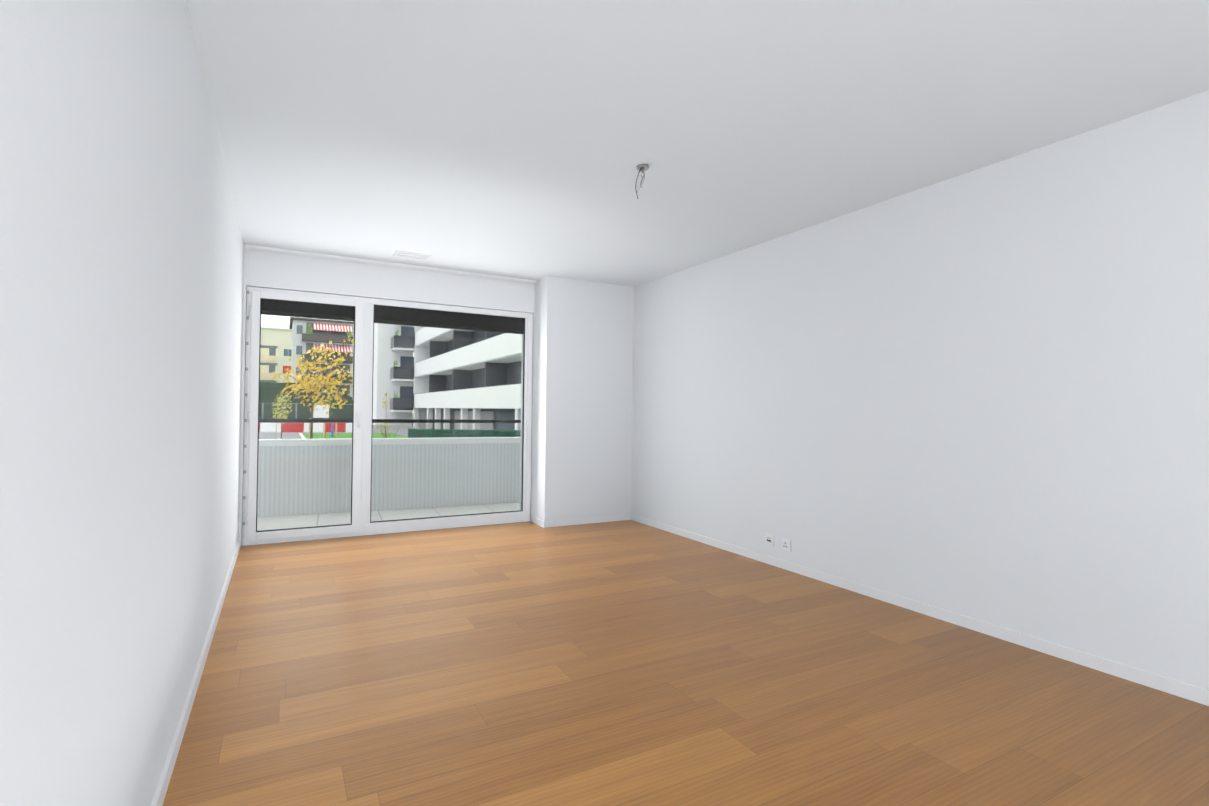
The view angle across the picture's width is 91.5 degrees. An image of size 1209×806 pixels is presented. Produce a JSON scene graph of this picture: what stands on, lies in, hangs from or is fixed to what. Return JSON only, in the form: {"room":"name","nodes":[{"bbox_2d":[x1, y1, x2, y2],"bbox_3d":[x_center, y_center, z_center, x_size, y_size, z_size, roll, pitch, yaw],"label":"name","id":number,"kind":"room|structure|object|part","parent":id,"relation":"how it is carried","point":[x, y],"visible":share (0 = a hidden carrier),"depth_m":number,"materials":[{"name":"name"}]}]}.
{"room":"empty living room","nodes":[
{"label":"empty living room","id":0,"kind":"room"},
{"bbox_2d":[0,0,243,805],"bbox_3d":[-1.038,-0.085,1.030,0.250,2.440,8.917,1,-1,-29],"label":"wall","id":1,"kind":"structure","parent":0,"point":[121,280],"depth_m":1.13,"materials":[{"name":"white paint"}]},
{"bbox_2d":[151,540,239,805],"bbox_3d":[-0.936,1.108,1.077,0.013,0.058,8.417,1,-1,-29],"label":"baseboard","id":2,"kind":"structure","parent":1,"relation":"attached to","point":[163,784],"depth_m":2.15,"materials":[{"name":"white wood"}]},
{"bbox_2d":[244,249,534,312],"bbox_3d":[-1.910,-1.097,5.557,2.534,0.315,0.350,1,-1,-29],"label":"wall","id":3,"kind":"structure","parent":0,"point":[271,270],"depth_m":5.30,"materials":[{"name":"white paint"}]},
{"bbox_2d":[239,285,532,546],"bbox_3d":[-1.914,0.122,5.517,2.528,2.125,0.401,1,-1,-29],"label":"window","id":4,"kind":"structure","parent":3,"relation":"in","point":[368,527],"depth_m":5.34,"materials":[{"name":"white"}]},
{"bbox_2d":[242,289,249,538],"bbox_3d":[-2.931,0.084,4.812,0.018,2.041,0.001,1,-1,-29],"label":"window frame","id":5,"kind":"structure","parent":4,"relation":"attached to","point":[245,417],"depth_m":4.81,"materials":[{"name":"white metal"}]},
{"bbox_2d":[246,305,251,524],"bbox_3d":[-2.901,0.095,4.802,0.016,1.790,0.016,1,-1,-29],"label":"window hinges","id":6,"kind":"object","parent":4,"relation":"attached to","point":[248,418],"visible":0.98,"depth_m":4.79,"materials":[{"name":"white metal"}]},
{"bbox_2d":[247,291,364,540],"bbox_3d":[-2.541,0.111,5.052,0.863,2.051,0.081,1,-1,-29],"label":"sash","id":7,"kind":"object","parent":4,"relation":"attached to","point":[254,535],"visible":0.85,"depth_m":5.00,"materials":[{"name":"white plastic"}]},
{"bbox_2d":[261,299,353,320],"bbox_3d":[-2.597,-0.804,5.173,0.719,0.126,0.080,1,-1,-29],"label":"window blind","id":8,"kind":"object","parent":4,"relation":"attached to","point":[322,308],"depth_m":5.14,"materials":[{"name":"black"}]},
{"bbox_3d":[-2.164,0.136,5.182,0.032,0.163,0.053,1,-1,-29],"label":"handle","id":9,"kind":"part","parent":4,"relation":"part of","materials":[{"name":"white"}]},
{"bbox_2d":[256,298,524,531],"bbox_3d":[-1.840,0.098,5.426,2.330,1.963,0.052,1,-1,-29],"label":"seal","id":10,"kind":"object","parent":4,"relation":"attached to","point":[372,416],"depth_m":5.29,"materials":[{"name":"black rubber"}]},
{"bbox_2d":[374,306,523,333],"bbox_3d":[-1.492,-0.800,5.778,1.449,0.158,0.080,1,-1,-29],"label":"window blind","id":11,"kind":"object","parent":4,"relation":"attached to","point":[418,321],"depth_m":5.72,"materials":[{"name":"black"}]},
{"bbox_2d":[520,276,633,521],"bbox_3d":[-0.190,-0.005,6.301,1.232,2.440,0.682,1,-1,-29],"label":"wall","id":12,"kind":"structure","parent":0,"point":[582,406],"depth_m":5.92,"materials":[{"name":"white paint"}]},
{"bbox_2d":[533,517,544,527],"bbox_3d":[-0.646,1.174,5.796,0.013,0.058,0.275,1,-1,-29],"label":"baseboard","id":13,"kind":"structure","parent":12,"relation":"attached to","point":[539,522],"depth_m":5.79,"materials":[{"name":"white wood"}]},
{"bbox_2d":[545,514,630,527],"bbox_3d":[-0.152,1.181,5.917,0.969,0.058,0.013,1,-1,-29],"label":"baseboard","id":14,"kind":"structure","parent":12,"relation":"attached to","point":[567,522],"depth_m":5.90,"materials":[{"name":"white wood"}]},
{"bbox_2d":[162,520,1208,805],"bbox_3d":[0.645,1.225,1.833,4.016,0.120,8.727,1,-1,-29],"label":"floor","id":15,"kind":"structure","parent":0,"point":[628,662],"depth_m":2.36,"materials":[{"name":"brown wood"}]},
{"bbox_2d":[186,0,1208,286],"bbox_3d":[0.628,-1.374,1.951,4.016,0.200,8.917,1,-1,-29],"label":"ceiling","id":16,"kind":"structure","parent":0,"point":[516,138],"depth_m":2.54,"materials":[{"name":"white paint"}]},
{"bbox_2d":[244,244,536,283],"bbox_3d":[-1.805,-1.245,5.371,2.530,0.022,0.071,1,-1,-29],"label":"rail","id":17,"kind":"object","parent":16,"relation":"attached to","point":[301,253],"visible":0.94,"depth_m":5.25,"materials":[{"name":"white metal"}]},
{"bbox_2d":[393,250,430,259],"bbox_3d":[-1.638,-1.255,5.009,0.280,0.008,0.180,1,-1,-29],"label":"ceiling vent","id":18,"kind":"object","parent":16,"relation":"in","point":[397,252],"visible":0.98,"depth_m":5.00,"materials":[{"name":"white"}]},
{"bbox_2d":[635,164,648,198],"bbox_3d":[0.199,-1.172,3.141,0.072,0.182,0.064,1,-1,-29],"label":"wires","id":19,"kind":"object","parent":16,"relation":"attached to","point":[642,168],"visible":1,"depth_m":3.13,"materials":[{"name":"grey metal"}]},
{"bbox_2d":[631,90,1208,689],"bbox_3d":[2.405,-0.026,2.582,0.250,2.440,8.335,1,-1,-29],"label":"wall","id":20,"kind":"structure","parent":0,"point":[981,394],"depth_m":3.09,"materials":[{"name":"white paint"}]},
{"bbox_2d":[765,533,773,546],"bbox_3d":[1.236,1.024,4.411,0.012,0.088,0.088,1,-1,-29],"label":"outlet","id":21,"kind":"object","parent":20,"relation":"attached to","point":[769,539],"visible":1,"depth_m":4.40,"materials":[{"name":"white plastic"}]},
{"bbox_2d":[781,538,790,551],"bbox_3d":[1.315,1.029,4.266,0.012,0.088,0.088,1,-1,-29],"label":"electrical outlet","id":22,"kind":"object","parent":20,"relation":"attached to","point":[785,544],"visible":1,"depth_m":4.26,"materials":[{"name":"white plastic"}]},
{"bbox_2d":[631,514,1208,705],"bbox_3d":[2.216,1.164,2.613,0.013,0.058,8.085,1,-1,-29],"label":"baseboard","id":23,"kind":"structure","parent":20,"relation":"attached to","point":[1166,684],"depth_m":3.06,"materials":[{"name":"white wood"}]},
{"label":"outside","id":24,"kind":"structure","parent":0,"visible":0},
{"bbox_2d":[259,425,419,438],"bbox_3d":[-146.331,2.174,152.789,130.000,0.300,391.000,1,-1,-29],"label":"ground","id":25,"kind":"structure","parent":24,"point":[402,432],"depth_m":38.23,"materials":[{"name":"green plant"}]},
{"bbox_2d":[260,327,291,382],"bbox_3d":[-66.581,-5.568,107.002,18.300,15.750,12.600,1,-1,-29],"label":"block","id":26,"kind":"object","parent":25,"relation":"on","point":[283,339],"depth_m":104.57,"materials":[{"name":"beige"}]},
{"bbox_2d":[272,390,291,438],"bbox_3d":[-15.663,0.602,28.582,0.870,2.473,0.858,1,-1,-29],"label":"tree","id":27,"kind":"object","parent":25,"relation":"on","point":[280,404],"depth_m":28.54,"materials":[{"name":"yellow plant"}]},
{"bbox_2d":[259,382,311,418],"bbox_3d":[-46.535,-0.280,74.045,17.632,5.047,3.238,1,-1,-29],"label":"hedge","id":28,"kind":"object","parent":25,"relation":"on","point":[270,399],"depth_m":75.11,"materials":[{"name":"green plant"}]},
{"bbox_2d":[259,423,351,431],"bbox_3d":[-21.025,1.598,38.405,10.127,0.620,0.613,1,-1,-20],"label":"barrier","id":29,"kind":"object","parent":25,"relation":"on","point":[343,427],"depth_m":38.50,"materials":[{"name":"red"}]},
{"bbox_2d":[259,403,352,418],"bbox_3d":[-37.116,1.105,70.642,21.201,2.100,0.240,1,-1,-29],"label":"fence","id":30,"kind":"object","parent":25,"relation":"on","point":[298,410],"depth_m":70.66,"materials":[{"name":"green plant"}]},
{"bbox_2d":[271,336,353,438],"bbox_3d":[-11.966,-0.462,24.290,3.173,4.568,3.246,1,-1,-29],"label":"tree","id":31,"kind":"object","parent":25,"relation":"on","point":[313,381],"depth_m":24.34,"materials":[{"name":"yellow plant"}]},
{"bbox_2d":[289,317,353,399],"bbox_3d":[-43.852,-5.138,95.766,13.200,15.100,14.332,1,-1,-29],"label":"block","id":32,"kind":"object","parent":25,"relation":"on","point":[320,335],"depth_m":89.66,"materials":[{"name":"white"}]},
{"bbox_2d":[313,400,352,418],"bbox_3d":[-35.959,1.005,79.255,6.435,2.844,2.237,1,-1,-29],"label":"hedge","id":33,"kind":"object","parent":25,"relation":"on","point":[340,415],"depth_m":78.52,"materials":[{"name":"green plant"}]},
{"bbox_2d":[303,433,407,438],"bbox_3d":[-9.163,1.844,24.375,5.250,0.020,30.000,1,-1,-29],"label":"lawn","id":34,"kind":"structure","parent":25,"relation":"on","point":[374,435],"depth_m":34.01,"materials":[{"name":"green plant"}]},
{"bbox_2d":[376,392,405,437],"bbox_3d":[-10.135,0.630,26.951,1.450,2.506,5.817,1,-1,-29],"label":"shrub","id":35,"kind":"object","parent":34,"relation":"on","point":[378,427],"depth_m":24.76,"materials":[{"name":"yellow plant"}]},
{"bbox_2d":[408,428,520,437],"bbox_3d":[-6.552,1.567,27.687,5.372,0.720,0.048,1,-1,-1],"label":"fence","id":36,"kind":"object","parent":25,"relation":"on","point":[492,433],"depth_m":27.68,"materials":[{"name":"green plant"}]},
{"bbox_3d":[-23.544,5.536,219.970,150.000,0.300,391.000,1,-1,-29],"label":"ground","id":37,"kind":"structure","parent":24,"visible":0},
{"bbox_2d":[373,323,521,429],"bbox_3d":[-6.915,-5.413,43.898,20.000,17.900,60.000,1,-1,-29],"label":"block","id":38,"kind":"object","parent":37,"relation":"on","point":[475,363],"depth_m":46.72,"materials":[{"name":"white"}]},
{"bbox_3d":[1.581,0.061,7.516,3.044,2.660,0.250,1,-1,-29],"label":"wall","id":39,"kind":"structure","parent":0,"visible":0},
{"bbox_2d":[257,419,520,530],"bbox_3d":[-1.776,-0.110,6.930,9.500,2.910,2.523,1,-1,-29],"label":"balcony","id":40,"kind":"object","parent":39,"relation":"attached to","point":[377,455],"visible":0.02,"depth_m":6.68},
{"bbox_3d":[-1.901,0.308,7.052,9.380,0.221,0.716,1,-1,-29],"label":"rail","id":41,"kind":"part","parent":40,"relation":"part of","materials":[{"name":"black metal"}]},
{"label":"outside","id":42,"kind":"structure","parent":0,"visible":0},
{"bbox_2d":[313,405,328,417],"bbox_3d":[-34.491,0.998,71.680,1.700,1.600,0.100,1,-1,-29],"label":"board","id":43,"kind":"object","parent":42,"point":[321,414],"depth_m":71.60,"materials":[{"name":"white"}]}
]}

